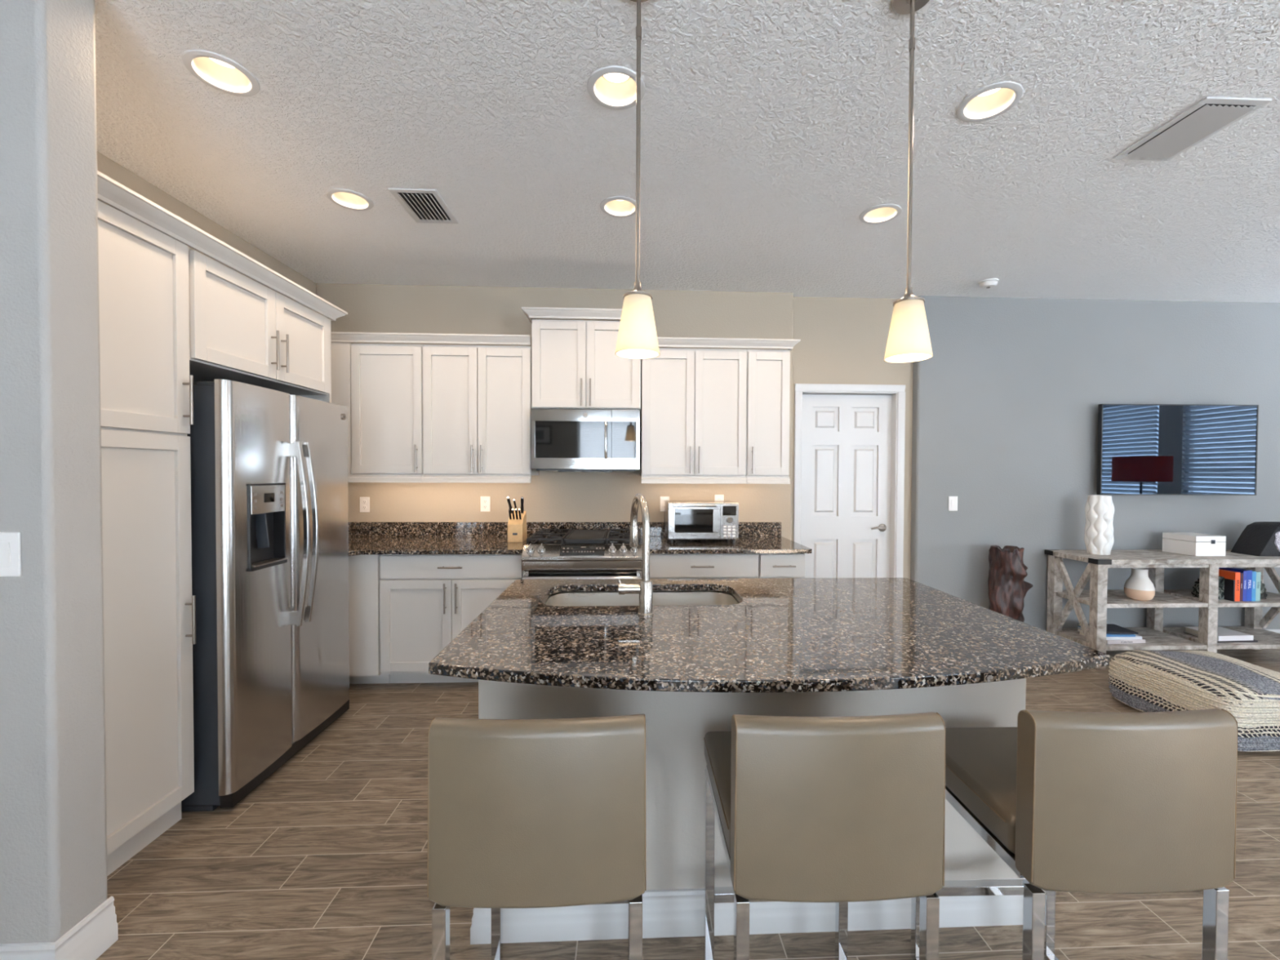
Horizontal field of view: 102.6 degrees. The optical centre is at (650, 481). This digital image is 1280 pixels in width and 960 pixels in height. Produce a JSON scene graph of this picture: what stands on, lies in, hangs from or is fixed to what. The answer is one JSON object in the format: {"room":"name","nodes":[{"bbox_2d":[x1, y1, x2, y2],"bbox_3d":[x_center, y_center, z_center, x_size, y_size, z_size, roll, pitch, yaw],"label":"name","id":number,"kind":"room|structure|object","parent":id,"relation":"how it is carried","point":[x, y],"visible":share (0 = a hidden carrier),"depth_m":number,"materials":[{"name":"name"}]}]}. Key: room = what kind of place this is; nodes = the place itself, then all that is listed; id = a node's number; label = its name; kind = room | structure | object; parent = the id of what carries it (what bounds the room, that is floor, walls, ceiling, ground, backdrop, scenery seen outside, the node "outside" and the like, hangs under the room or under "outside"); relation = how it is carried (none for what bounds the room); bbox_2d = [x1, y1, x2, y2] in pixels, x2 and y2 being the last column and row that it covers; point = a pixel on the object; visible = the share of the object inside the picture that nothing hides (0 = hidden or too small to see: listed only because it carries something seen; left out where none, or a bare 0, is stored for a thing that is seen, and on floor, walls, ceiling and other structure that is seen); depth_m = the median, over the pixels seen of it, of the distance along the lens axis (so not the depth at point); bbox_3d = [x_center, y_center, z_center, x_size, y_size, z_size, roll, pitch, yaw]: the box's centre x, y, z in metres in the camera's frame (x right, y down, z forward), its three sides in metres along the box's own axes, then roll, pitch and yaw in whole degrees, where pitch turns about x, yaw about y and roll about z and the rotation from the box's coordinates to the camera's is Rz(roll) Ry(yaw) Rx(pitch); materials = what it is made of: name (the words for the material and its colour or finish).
{"room":"kitchen","nodes":[
{"label":"kitchen","id":0,"kind":"room"},
{"bbox_2d":[0,0,107,943],"bbox_3d":[-2.481,-0.043,1.392,1.765,2.820,0.150,0,1,-3],"label":"wall","id":1,"kind":"structure","parent":0,"point":[53,827],"depth_m":1.37,"materials":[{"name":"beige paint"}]},
{"bbox_2d":[0,532,21,576],"bbox_3d":[-1.702,0.193,1.349,0.074,0.118,0.011,0,1,-3],"label":"light switch","id":2,"kind":"object","parent":1,"relation":"attached to","point":[10,542],"visible":1,"depth_m":1.35,"materials":[{"name":"white plastic"}]},
{"bbox_2d":[0,896,118,959],"bbox_3d":[-2.478,1.300,1.406,1.783,0.132,0.168,0,1,-3],"label":"baseboard","id":3,"kind":"structure","parent":1,"relation":"attached to","point":[96,932],"depth_m":1.43,"materials":[{"name":"white paint"}]},
{"bbox_2d":[97,151,316,308],"bbox_3d":[-2.516,-0.067,2.715,0.120,2.820,2.497,0,1,-3],"label":"wall","id":4,"kind":"structure","parent":0,"point":[105,165],"depth_m":2.75,"materials":[{"name":"beige paint"}]},
{"bbox_2d":[188,247,329,395],"bbox_3d":[-2.123,-0.717,2.496,0.639,0.448,0.949,0,1,-3],"label":"upper cabinet","id":5,"kind":"object","parent":4,"relation":"attached to","point":[242,330],"visible":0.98,"depth_m":2.38,"materials":[{"name":"white paint"}]},
{"bbox_2d":[97,170,347,320],"bbox_3d":[-2.103,-0.962,2.262,0.654,0.063,1.577,0,1,-3],"label":"crown molding","id":6,"kind":"structure","parent":5,"relation":"attached to","point":[110,192],"depth_m":2.04,"materials":[{"name":"white paint"}]},
{"bbox_2d":[94,0,1279,302],"bbox_3d":[1.829,-1.401,0.627,10.500,0.001,7.340,0,1,-3],"label":"ceiling","id":7,"kind":"structure","parent":0,"point":[769,127],"depth_m":2.17,"materials":[{"name":"white paint"}]},
{"bbox_2d":[182,48,260,96],"bbox_3d":[-1.511,-1.468,1.808,0.212,0.078,0.212,0,1,-3],"label":"recessed light","id":8,"kind":"object","parent":7,"relation":"in","point":[219,72],"visible":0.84,"depth_m":1.84,"materials":[{"name":"white paint"}]},
{"bbox_2d":[326,188,373,210],"bbox_3d":[-1.548,-1.482,2.641,0.212,0.078,0.212,0,1,-3],"label":"recessed light","id":9,"kind":"object","parent":7,"relation":"in","point":[347,198],"visible":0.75,"depth_m":2.69,"materials":[{"name":"white"}]},
{"bbox_2d":[388,187,458,223],"bbox_3d":[-1.189,-1.441,2.705,0.232,0.020,0.340,0,1,-3],"label":"ceiling vent","id":10,"kind":"object","parent":7,"relation":"in","point":[424,206],"visible":1,"depth_m":2.69,"materials":[{"name":"white metal"}]},
{"bbox_2d":[586,65,645,109],"bbox_3d":[-0.126,-1.463,1.869,0.212,0.078,0.212,0,1,-3],"label":"recessed light","id":11,"kind":"object","parent":7,"relation":"in","point":[613,86],"visible":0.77,"depth_m":1.91,"materials":[{"name":"white"}]},
{"bbox_2d":[600,195,635,217],"bbox_3d":[-0.163,-1.477,2.702,0.212,0.078,0.212,0,1,-3],"label":"recessed light","id":12,"kind":"object","parent":7,"relation":"in","point":[616,206],"visible":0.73,"depth_m":2.76,"materials":[{"name":"white"}]},
{"bbox_2d":[614,0,659,359],"bbox_3d":[-0.037,-0.895,1.470,0.130,1.058,0.130,0,1,-3],"label":"pendant light","id":13,"kind":"object","parent":7,"relation":"hanging from","point":[637,339],"visible":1,"depth_m":1.46,"materials":[{"name":"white glass"}]},
{"bbox_2d":[858,204,902,223],"bbox_3d":[1.237,-1.472,2.764,0.212,0.078,0.212,0,1,-3],"label":"recessed light","id":14,"kind":"object","parent":7,"relation":"in","point":[882,213],"visible":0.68,"depth_m":2.81,"materials":[{"name":"white"}]},
{"bbox_2d":[884,0,933,362],"bbox_3d":[0.762,-0.892,1.506,0.130,1.058,0.130,0,1,-3],"label":"pendant light","id":15,"kind":"object","parent":7,"relation":"hanging from","point":[908,340],"visible":1,"depth_m":1.50,"materials":[{"name":"white glass"}]},
{"bbox_2d":[977,278,998,288],"bbox_3d":[2.453,-1.429,3.727,0.124,0.046,0.124,0,1,-3],"label":"smoke detector","id":16,"kind":"object","parent":7,"relation":"attached to","point":[988,283],"visible":1,"depth_m":3.69,"materials":[{"name":"white plastic"}]},
{"bbox_2d":[955,80,1023,122],"bbox_3d":[1.273,-1.458,1.931,0.212,0.078,0.212,0,1,-3],"label":"recessed light","id":17,"kind":"object","parent":7,"relation":"in","point":[990,101],"visible":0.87,"depth_m":1.97,"materials":[{"name":"white"}]},
{"bbox_2d":[1112,96,1271,160],"bbox_3d":[2.173,-1.415,2.083,0.255,0.019,0.370,0,1,-3],"label":"ceiling vent","id":18,"kind":"object","parent":7,"relation":"in","point":[1209,116],"visible":1,"depth_m":2.04,"materials":[{"name":"white metal"}]},
{"bbox_2d":[96,648,1279,959],"bbox_3d":[1.817,1.448,0.676,10.500,0.100,7.340,0,1,-3],"label":"floor","id":19,"kind":"structure","parent":0,"point":[326,858],"depth_m":1.72,"materials":[{"name":"brown wood"}]},
{"bbox_2d":[97,200,195,876],"bbox_3d":[-2.094,0.217,1.763,0.639,2.290,0.539,0,1,-3],"label":"pantry cabinet","id":20,"kind":"object","parent":19,"relation":"on","point":[147,384],"visible":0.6,"depth_m":1.85,"materials":[{"name":"white paint"}]},
{"bbox_2d":[181,378,349,811],"bbox_3d":[-2.023,0.467,2.502,0.802,1.765,0.910,0,1,-3],"label":"refrigerator","id":21,"kind":"object","parent":19,"relation":"on","point":[269,491],"visible":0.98,"depth_m":2.25,"materials":[{"name":"grey metal"}]},
{"bbox_2d":[296,318,331,403],"bbox_3d":[-2.172,0.195,2.997,0.591,2.290,0.018,0,1,-3],"label":"end panel","id":22,"kind":"object","parent":19,"relation":"on","point":[327,398],"visible":0.14,"depth_m":2.99,"materials":[{"name":"white paint"}]},
{"bbox_2d":[348,555,390,684],"bbox_3d":[-2.111,0.893,3.452,0.759,0.878,0.851,0,1,-3],"label":"base cabinet","id":23,"kind":"object","parent":19,"relation":"on","point":[364,571],"visible":0.27,"depth_m":3.24,"materials":[{"name":"white paint"}]},
{"bbox_2d":[348,521,540,555],"bbox_3d":[-1.658,0.386,3.462,1.660,0.139,0.853,0,1,-3],"label":"countertop","id":24,"kind":"structure","parent":23,"relation":"on","point":[365,538],"depth_m":3.79,"materials":[{"name":"brown stone"}]},
{"bbox_2d":[507,511,527,542],"bbox_3d":[-0.950,0.321,3.652,0.103,0.209,0.171,0,1,-3],"label":"knife block","id":25,"kind":"object","parent":24,"relation":"on","point":[517,529],"visible":0.9,"depth_m":3.57,"materials":[{"name":"brown wood"}]},
{"bbox_2d":[506,497,512,514],"bbox_3d":[-0.990,0.172,3.602,0.022,0.125,0.083,0,1,8],"label":"kitchen knife","id":26,"kind":"object","parent":25,"relation":"in","point":[508,498],"visible":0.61,"depth_m":3.59,"materials":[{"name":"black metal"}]},
{"bbox_2d":[508,508,511,519],"bbox_3d":[-0.979,0.232,3.563,0.015,0.081,0.053,0,1,-3],"label":"kitchen knife","id":27,"kind":"object","parent":25,"relation":"in","point":[509,511],"visible":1,"depth_m":3.56,"materials":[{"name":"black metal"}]},
{"bbox_2d":[511,508,515,519],"bbox_3d":[-0.956,0.232,3.564,0.015,0.081,0.053,0,1,-3],"label":"kitchen knife","id":28,"kind":"object","parent":25,"relation":"in","point":[513,511],"visible":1,"depth_m":3.56,"materials":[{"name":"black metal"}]},
{"bbox_2d":[513,499,518,514],"bbox_3d":[-0.953,0.180,3.608,0.016,0.107,0.070,0,1,6],"label":"kitchen knife","id":29,"kind":"object","parent":25,"relation":"in","point":[514,502],"visible":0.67,"depth_m":3.60,"materials":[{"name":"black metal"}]},
{"bbox_2d":[515,508,518,519],"bbox_3d":[-0.934,0.232,3.565,0.015,0.081,0.053,0,1,-3],"label":"kitchen knife","id":30,"kind":"object","parent":25,"relation":"in","point":[516,511],"visible":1,"depth_m":3.56,"materials":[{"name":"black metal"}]},
{"bbox_2d":[518,508,521,519],"bbox_3d":[-0.911,0.232,3.566,0.015,0.081,0.053,0,1,-3],"label":"kitchen knife","id":31,"kind":"object","parent":25,"relation":"in","point":[519,511],"visible":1,"depth_m":3.56,"materials":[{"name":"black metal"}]},
{"bbox_2d":[520,497,524,514],"bbox_3d":[-0.905,0.172,3.605,0.023,0.125,0.084,0,1,-13],"label":"kitchen knife","id":32,"kind":"object","parent":25,"relation":"in","point":[522,498],"visible":1,"depth_m":3.60,"materials":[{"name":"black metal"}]},
{"bbox_2d":[380,554,523,683],"bbox_3d":[-1.283,0.895,3.568,0.895,0.878,0.692,0,1,-3],"label":"base cabinet","id":33,"kind":"object","parent":19,"relation":"on","point":[427,600],"visible":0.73,"depth_m":3.26,"materials":[{"name":"white paint"}]},
{"bbox_2d":[426,714,646,959],"bbox_3d":[-0.229,0.920,1.220,0.420,0.919,0.485,0,1,-3],"label":"bar stool","id":34,"kind":"object","parent":19,"relation":"on","point":[522,813],"visible":1,"depth_m":0.98,"materials":[{"name":"beige leather"}]},
{"bbox_2d":[520,528,641,579],"bbox_3d":[-0.447,0.852,3.555,0.762,0.972,0.736,0,1,-3],"label":"range","id":35,"kind":"object","parent":19,"relation":"on","point":[571,554],"visible":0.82,"depth_m":3.25,"materials":[{"name":"grey metal"}]},
{"bbox_2d":[525,533,641,544],"bbox_3d":[-0.449,0.419,3.626,0.762,0.024,0.579,0,1,-3],"label":"cooktop","id":36,"kind":"object","parent":35,"relation":"in","point":[533,542],"depth_m":3.39,"materials":[{"name":"black glass"}]},
{"bbox_2d":[649,553,758,578],"bbox_3d":[0.315,0.901,3.639,0.753,0.878,0.692,0,1,-3],"label":"drawer","id":37,"kind":"object","parent":19,"relation":"on","point":[699,566],"visible":0.14,"depth_m":3.33,"materials":[{"name":"white paint"}]},
{"bbox_2d":[640,521,812,554],"bbox_3d":[0.485,0.392,3.639,1.097,0.139,0.689,0,1,-3],"label":"countertop","id":38,"kind":"structure","parent":37,"relation":"on","point":[754,537],"depth_m":3.58,"materials":[{"name":"brown stone"}]},
{"bbox_2d":[664,500,738,542],"bbox_3d":[0.361,0.289,3.718,0.500,0.281,0.355,0,1,-3],"label":"microwave","id":39,"kind":"object","parent":38,"relation":"on","point":[683,519],"visible":1,"depth_m":3.58,"materials":[{"name":"silver metal"}]},
{"bbox_2d":[470,591,1026,944],"bbox_3d":[0.311,0.927,1.941,1.726,0.884,0.784,0,1,-3],"label":"kitchen island","id":40,"kind":"object","parent":19,"relation":"on","point":[677,723],"depth_m":1.56,"materials":[{"name":"paint"}]},
{"bbox_2d":[428,577,1109,693],"bbox_3d":[0.317,0.472,1.781,1.807,0.030,1.157,0,1,-3],"label":"island countertop","id":41,"kind":"structure","parent":40,"relation":"on","point":[783,634],"depth_m":1.47,"materials":[{"name":"brown stone"}]},
{"bbox_2d":[617,493,653,616],"bbox_3d":[-0.056,0.248,1.840,0.123,0.411,0.236,0,1,-3],"label":"faucet","id":42,"kind":"object","parent":41,"relation":"on","point":[645,587],"visible":1,"depth_m":1.74,"materials":[{"name":"grey metal"}]},
{"bbox_2d":[544,591,739,606],"bbox_3d":[-0.035,0.573,2.051,0.790,0.179,0.375,0,1,-3],"label":"sink","id":43,"kind":"object","parent":41,"relation":"in","point":[611,597],"visible":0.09,"depth_m":2.22,"materials":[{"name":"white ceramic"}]},
{"bbox_2d":[758,553,805,577],"bbox_3d":[0.847,0.903,3.662,0.306,0.878,0.692,0,1,-3],"label":"drawer","id":44,"kind":"object","parent":19,"relation":"on","point":[770,565],"visible":0.23,"depth_m":3.35,"materials":[{"name":"white paint"}]},
{"bbox_2d":[703,711,945,959],"bbox_3d":[0.363,0.922,1.236,0.420,0.919,0.485,0,1,-2],"label":"bar stool","id":45,"kind":"object","parent":19,"relation":"on","point":[842,811],"visible":1,"depth_m":0.99,"materials":[{"name":"beige leather"}]},
{"bbox_2d":[987,545,1032,622],"bbox_3d":[2.727,0.923,3.897,0.336,0.845,0.215,1,1,22],"label":"sculpture","id":46,"kind":"object","parent":19,"relation":"on","point":[1007,588],"visible":0.68,"depth_m":3.83,"materials":[{"name":"red wood"}]},
{"bbox_2d":[911,708,1237,959],"bbox_3d":[0.965,0.924,1.260,0.420,0.919,0.485,0,1,-1],"label":"bar stool","id":47,"kind":"object","parent":19,"relation":"on","point":[1137,802],"visible":0.9,"depth_m":1.02,"materials":[{"name":"beige leather"}]},
{"bbox_2d":[1044,549,1279,670],"bbox_3d":[4.043,0.953,3.912,1.774,0.796,0.469,0,1,-3],"label":"console table","id":48,"kind":"object","parent":19,"relation":"on","point":[1157,637],"visible":0.75,"depth_m":3.76,"materials":[{"name":"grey wood"}]},
{"bbox_2d":[1084,494,1115,555],"bbox_3d":[3.415,0.331,3.905,0.169,0.445,0.169,1,1,19],"label":"vase","id":49,"kind":"object","parent":48,"relation":"on","point":[1099,539],"visible":1,"depth_m":3.85,"materials":[{"name":"white ceramic"}]},
{"bbox_2d":[1078,631,1145,644],"bbox_3d":[3.450,1.167,3.841,0.300,0.026,0.231,0,1,-5],"label":"book","id":50,"kind":"object","parent":48,"relation":"on","point":[1133,641],"visible":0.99,"depth_m":3.73,"materials":[{"name":"grey paper"}]},
{"bbox_2d":[1077,628,1142,639],"bbox_3d":[3.435,1.142,3.846,0.294,0.022,0.231,0,1,-3],"label":"book","id":51,"kind":"object","parent":50,"relation":"on","point":[1137,637],"visible":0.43,"depth_m":3.73,"materials":[{"name":"white paper"}]},
{"bbox_2d":[1077,626,1135,636],"bbox_3d":[3.400,1.123,3.834,0.256,0.014,0.217,0,1,-3],"label":"book","id":52,"kind":"object","parent":51,"relation":"on","point":[1079,627],"visible":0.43,"depth_m":3.73,"materials":[{"name":"blue paper"}]},
{"bbox_2d":[1077,623,1138,634],"bbox_3d":[3.429,1.110,3.855,0.270,0.012,0.210,0,1,3],"label":"book","id":53,"kind":"object","parent":52,"relation":"on","point":[1110,628],"visible":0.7,"depth_m":3.79,"materials":[{"name":"black paper"}]},
{"bbox_2d":[1055,626,1207,650],"bbox_3d":[3.596,1.195,3.899,0.818,0.030,0.434,0,1,-3],"label":"shelf","id":54,"kind":"object","parent":48,"relation":"attached to","point":[1155,639],"depth_m":3.75,"materials":[{"name":"grey wood"}]},
{"bbox_2d":[1056,589,1208,608],"bbox_3d":[3.598,0.890,3.893,0.818,0.030,0.434,0,1,-3],"label":"shelf","id":55,"kind":"object","parent":48,"relation":"attached to","point":[1116,598],"depth_m":3.75,"materials":[{"name":"grey wood"}]},
{"bbox_2d":[1124,568,1155,600],"bbox_3d":[3.618,0.762,3.797,0.168,0.228,0.168,0,1,-3],"label":"vase","id":56,"kind":"object","parent":48,"relation":"on","point":[1139,586],"visible":0.96,"depth_m":3.75,"materials":[{"name":"ceramic"}]},
{"bbox_2d":[1162,532,1226,555],"bbox_3d":[4.152,0.481,3.921,0.235,0.150,0.250,0,1,-3],"label":"storage box","id":57,"kind":"object","parent":48,"relation":"on","point":[1191,544],"visible":1,"depth_m":3.83,"materials":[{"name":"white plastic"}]},
{"bbox_2d":[1191,576,1224,599],"bbox_3d":[4.184,0.792,3.852,0.143,0.170,0.100,0,1,-3],"label":"bookend","id":58,"kind":"object","parent":48,"relation":"on","point":[1195,593],"visible":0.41,"depth_m":3.81,"materials":[{"name":"grey stone"}]},
{"bbox_2d":[1183,631,1257,642],"bbox_3d":[4.304,1.176,3.879,0.310,0.014,0.230,0,1,-3],"label":"book","id":59,"kind":"object","parent":48,"relation":"on","point":[1253,640],"visible":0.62,"depth_m":3.77,"materials":[{"name":"grey paper"}]},
{"bbox_2d":[1184,626,1253,640],"bbox_3d":[4.284,1.150,3.873,0.287,0.036,0.233,0,1,-3],"label":"book","id":60,"kind":"object","parent":59,"relation":"on","point":[1223,633],"visible":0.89,"depth_m":3.79,"materials":[{"name":"white paper"}]},
{"bbox_2d":[1163,626,1279,648],"bbox_3d":[4.487,1.198,3.938,0.818,0.030,0.434,0,1,-3],"label":"shelf","id":61,"kind":"object","parent":48,"relation":"attached to","point":[1267,639],"depth_m":3.89,"materials":[{"name":"grey wood"}]},
{"bbox_2d":[1164,589,1279,607],"bbox_3d":[4.489,0.893,3.933,0.818,0.030,0.434,0,1,-3],"label":"shelf","id":62,"kind":"object","parent":48,"relation":"attached to","point":[1273,599],"depth_m":3.76,"materials":[{"name":"grey wood"}]},
{"bbox_2d":[1218,568,1239,601],"bbox_3d":[4.290,0.772,3.831,0.037,0.212,0.161,0,1,-3],"label":"book","id":63,"kind":"object","parent":48,"relation":"on","point":[1230,575],"visible":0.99,"depth_m":3.75,"materials":[{"name":"orange paper"}]},
{"bbox_2d":[1223,578,1235,601],"bbox_3d":[4.266,0.801,3.826,0.010,0.155,0.150,0,1,-3],"label":"book","id":64,"kind":"object","parent":48,"relation":"on","point":[1229,584],"visible":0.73,"depth_m":3.77,"materials":[{"name":"black paper"}]},
{"bbox_2d":[1218,567,1246,601],"bbox_3d":[4.346,0.768,3.834,0.026,0.222,0.161,0,1,-3],"label":"book","id":65,"kind":"object","parent":48,"relation":"on","point":[1244,594],"visible":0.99,"depth_m":3.75,"materials":[{"name":"blue paper"}]},
{"bbox_2d":[1226,567,1252,601],"bbox_3d":[4.380,0.766,3.835,0.040,0.226,0.161,0,1,-3],"label":"book","id":66,"kind":"object","parent":48,"relation":"on","point":[1249,573],"visible":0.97,"depth_m":3.75,"materials":[{"name":"blue paper"}]},
{"bbox_2d":[1240,573,1243,601],"bbox_3d":[4.321,0.776,3.830,0.022,0.205,0.156,0,1,-3],"label":"book","id":67,"kind":"object","parent":48,"relation":"on","point":[1241,574],"visible":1,"depth_m":3.75,"materials":[{"name":"pink paper"}]},
{"bbox_2d":[1251,570,1256,600],"bbox_3d":[4.416,0.770,3.837,0.030,0.218,0.161,0,1,-3],"label":"book","id":68,"kind":"object","parent":48,"relation":"on","point":[1254,573],"visible":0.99,"depth_m":3.76,"materials":[{"name":"blue paper"}]},
{"bbox_2d":[1231,521,1279,555],"bbox_3d":[4.746,0.431,3.916,0.458,0.255,0.209,0,1,-3],"label":"geode","id":69,"kind":"object","parent":48,"relation":"on","point":[1258,538],"visible":1,"depth_m":3.88,"materials":[{"name":"black stone"}]},
{"bbox_2d":[1253,570,1260,600],"bbox_3d":[4.450,0.772,3.836,0.034,0.214,0.156,0,1,-3],"label":"book","id":70,"kind":"object","parent":48,"relation":"on","point":[1258,573],"visible":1,"depth_m":3.76,"materials":[{"name":"teal paper"}]},
{"bbox_2d":[1260,580,1267,599],"bbox_3d":[4.533,0.794,3.868,0.124,0.170,0.100,0,1,-3],"label":"bookend","id":71,"kind":"object","parent":48,"relation":"on","point":[1263,590],"visible":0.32,"depth_m":3.82,"materials":[{"name":"grey stone"}]},
{"bbox_2d":[1108,649,1279,751],"bbox_3d":[3.182,1.190,2.873,0.700,0.353,0.723,0,1,-3],"label":"pouf","id":72,"kind":"object","parent":19,"relation":"on","point":[1142,680],"visible":0.83,"depth_m":2.76,"materials":[{"name":"fabric"}]},
{"bbox_2d":[315,283,1279,631],"bbox_3d":[2.202,-0.071,4.159,9.434,2.820,0.213,0,1,-3],"label":"wall","id":73,"kind":"structure","parent":0,"point":[1006,402],"depth_m":4.09,"materials":[{"name":"paint"}]},
{"bbox_2d":[360,497,369,512],"bbox_3d":[-2.156,0.177,3.860,0.072,0.116,0.008,0,1,-3],"label":"wall outlet","id":74,"kind":"object","parent":73,"relation":"attached to","point":[364,501],"visible":1,"depth_m":3.86,"materials":[{"name":"white plastic"}]},
{"bbox_2d":[331,342,423,482],"bbox_3d":[-2.042,-0.473,3.674,0.906,0.960,0.367,0,1,-3],"label":"upper cabinet","id":75,"kind":"object","parent":73,"relation":"attached to","point":[380,385],"visible":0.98,"depth_m":3.54,"materials":[{"name":"white paint"}]},
{"bbox_2d":[330,331,530,345],"bbox_3d":[-1.661,-0.979,3.508,1.648,0.056,0.051,0,1,-3],"label":"crown molding","id":76,"kind":"structure","parent":75,"relation":"attached to","point":[363,337],"depth_m":3.51,"materials":[{"name":"white paint"}]},
{"bbox_2d":[348,521,540,536],"bbox_3d":[-1.675,0.364,3.877,1.659,0.110,0.021,0,1,-3],"label":"backsplash","id":77,"kind":"structure","parent":73,"relation":"attached to","point":[355,528],"depth_m":3.87,"materials":[{"name":"brown stone"}]},
{"bbox_2d":[422,344,538,483],"bbox_3d":[-1.216,-0.470,3.710,0.740,0.960,0.367,0,1,-3],"label":"upper cabinet","id":78,"kind":"object","parent":73,"relation":"attached to","point":[477,399],"visible":1,"depth_m":3.57,"materials":[{"name":"white paint"}]},
{"bbox_2d":[480,496,489,511],"bbox_3d":[-1.261,0.174,3.900,0.072,0.116,0.008,0,1,-3],"label":"wall outlet","id":79,"kind":"object","parent":73,"relation":"attached to","point":[485,500],"visible":1,"depth_m":3.90,"materials":[{"name":"white plastic"}]},
{"bbox_2d":[531,319,640,410],"bbox_3d":[-0.458,-0.821,3.732,0.763,0.619,0.377,0,1,-3],"label":"upper cabinet","id":80,"kind":"object","parent":73,"relation":"attached to","point":[575,365],"visible":0.88,"depth_m":3.58,"materials":[{"name":"white paint"}]},
{"bbox_2d":[521,306,622,323],"bbox_3d":[-0.456,-1.162,3.716,0.874,0.059,0.393,0,1,-3],"label":"crown molding","id":81,"kind":"structure","parent":80,"relation":"attached to","point":[531,313],"depth_m":3.54,"materials":[{"name":"white paint"}]},
{"bbox_2d":[530,408,639,471],"bbox_3d":[-0.458,-0.282,3.705,0.746,0.430,0.449,0,1,-3],"label":"microwave","id":82,"kind":"object","parent":80,"relation":"attached to","point":[562,440],"visible":1,"depth_m":3.53,"materials":[{"name":"grey metal"}]},
{"bbox_2d":[540,521,640,533],"bbox_3d":[-0.462,0.355,3.930,0.766,0.083,0.023,0,1,-3],"label":"backsplash","id":83,"kind":"structure","parent":73,"relation":"attached to","point":[544,525],"depth_m":3.92,"materials":[{"name":"brown stone"}]},
{"bbox_2d":[660,496,669,511],"bbox_3d":[0.108,0.176,3.960,0.072,0.116,0.008,0,1,-3],"label":"wall outlet","id":84,"kind":"object","parent":73,"relation":"attached to","point":[663,499],"visible":0.58,"depth_m":3.96,"materials":[{"name":"white plastic"}]},
{"bbox_2d":[640,347,746,484],"bbox_3d":[0.302,-0.465,3.777,0.749,0.960,0.367,0,1,-3],"label":"upper cabinet","id":85,"kind":"object","parent":73,"relation":"attached to","point":[694,401],"visible":0.94,"depth_m":3.64,"materials":[{"name":"white paint"}]},
{"bbox_2d":[700,475,728,476],"bbox_3d":[0.462,-0.025,3.704,0.950,0.022,0.030,0,1,-3],"label":"light","id":86,"kind":"object","parent":85,"relation":"attached to","point":[700,476],"visible":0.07,"depth_m":3.69,"materials":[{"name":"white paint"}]},
{"bbox_2d":[657,337,800,350],"bbox_3d":[0.487,-0.974,3.768,1.114,0.056,0.380,0,1,-3],"label":"crown molding","id":87,"kind":"structure","parent":85,"relation":"attached to","point":[686,342],"depth_m":3.60,"materials":[{"name":"white paint"}]},
{"bbox_2d":[640,521,781,536],"bbox_3d":[0.468,0.371,3.972,1.092,0.110,0.021,0,1,-3],"label":"backsplash","id":88,"kind":"structure","parent":73,"relation":"attached to","point":[745,528],"depth_m":3.98,"materials":[{"name":"brown stone"}]},
{"bbox_2d":[714,494,724,500],"bbox_3d":[0.530,0.163,3.978,0.072,0.116,0.008,0,1,-3],"label":"wall outlet","id":89,"kind":"object","parent":73,"relation":"attached to","point":[717,497],"visible":0.34,"depth_m":3.98,"materials":[{"name":"white plastic"}]},
{"bbox_2d":[746,349,790,484],"bbox_3d":[0.834,-0.463,3.800,0.309,0.960,0.367,0,1,-3],"label":"upper cabinet","id":90,"kind":"object","parent":73,"relation":"attached to","point":[768,371],"visible":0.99,"depth_m":3.66,"materials":[{"name":"white paint"}]},
{"bbox_2d":[800,394,891,577],"bbox_3d":[1.584,0.311,4.182,0.765,2.030,0.095,0,1,-3],"label":"door","id":91,"kind":"structure","parent":73,"relation":"in","point":[846,439],"depth_m":4.20,"materials":[{"name":"white paint"}]},
{"bbox_2d":[793,383,905,577],"bbox_3d":[1.584,0.281,4.179,0.893,2.109,0.160,0,1,-3],"label":"door frame","id":92,"kind":"structure","parent":73,"relation":"attached to","point":[900,389],"depth_m":4.11,"materials":[{"name":"white paint"}]},
{"bbox_2d":[948,496,957,511],"bbox_3d":[2.402,0.178,4.073,0.072,0.116,0.011,0,1,-3],"label":"light switch","id":93,"kind":"object","parent":73,"relation":"attached to","point":[953,500],"visible":1,"depth_m":4.07,"materials":[{"name":"white plastic"}]},
{"bbox_2d":[1062,629,1279,646],"bbox_3d":[4.458,1.283,4.179,4.714,0.132,0.018,0,1,-3],"label":"baseboard","id":94,"kind":"structure","parent":73,"relation":"attached to","point":[1272,630],"depth_m":4.21,"materials":[{"name":"white paint"}]},
{"bbox_2d":[1096,404,1258,495],"bbox_3d":[4.171,-0.248,4.099,1.256,0.716,0.108,0,1,-1],"label":"television","id":95,"kind":"object","parent":73,"relation":"attached to","point":[1143,449],"visible":0.99,"depth_m":4.05,"materials":[{"name":"black plastic"}]},
{"bbox_2d":[791,296,913,578],"bbox_3d":[1.638,-0.074,4.186,1.086,2.820,0.140,0,1,-3],"label":"wall","id":96,"kind":"structure","parent":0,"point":[844,340],"depth_m":4.09,"materials":[{"name":"beige paint"}]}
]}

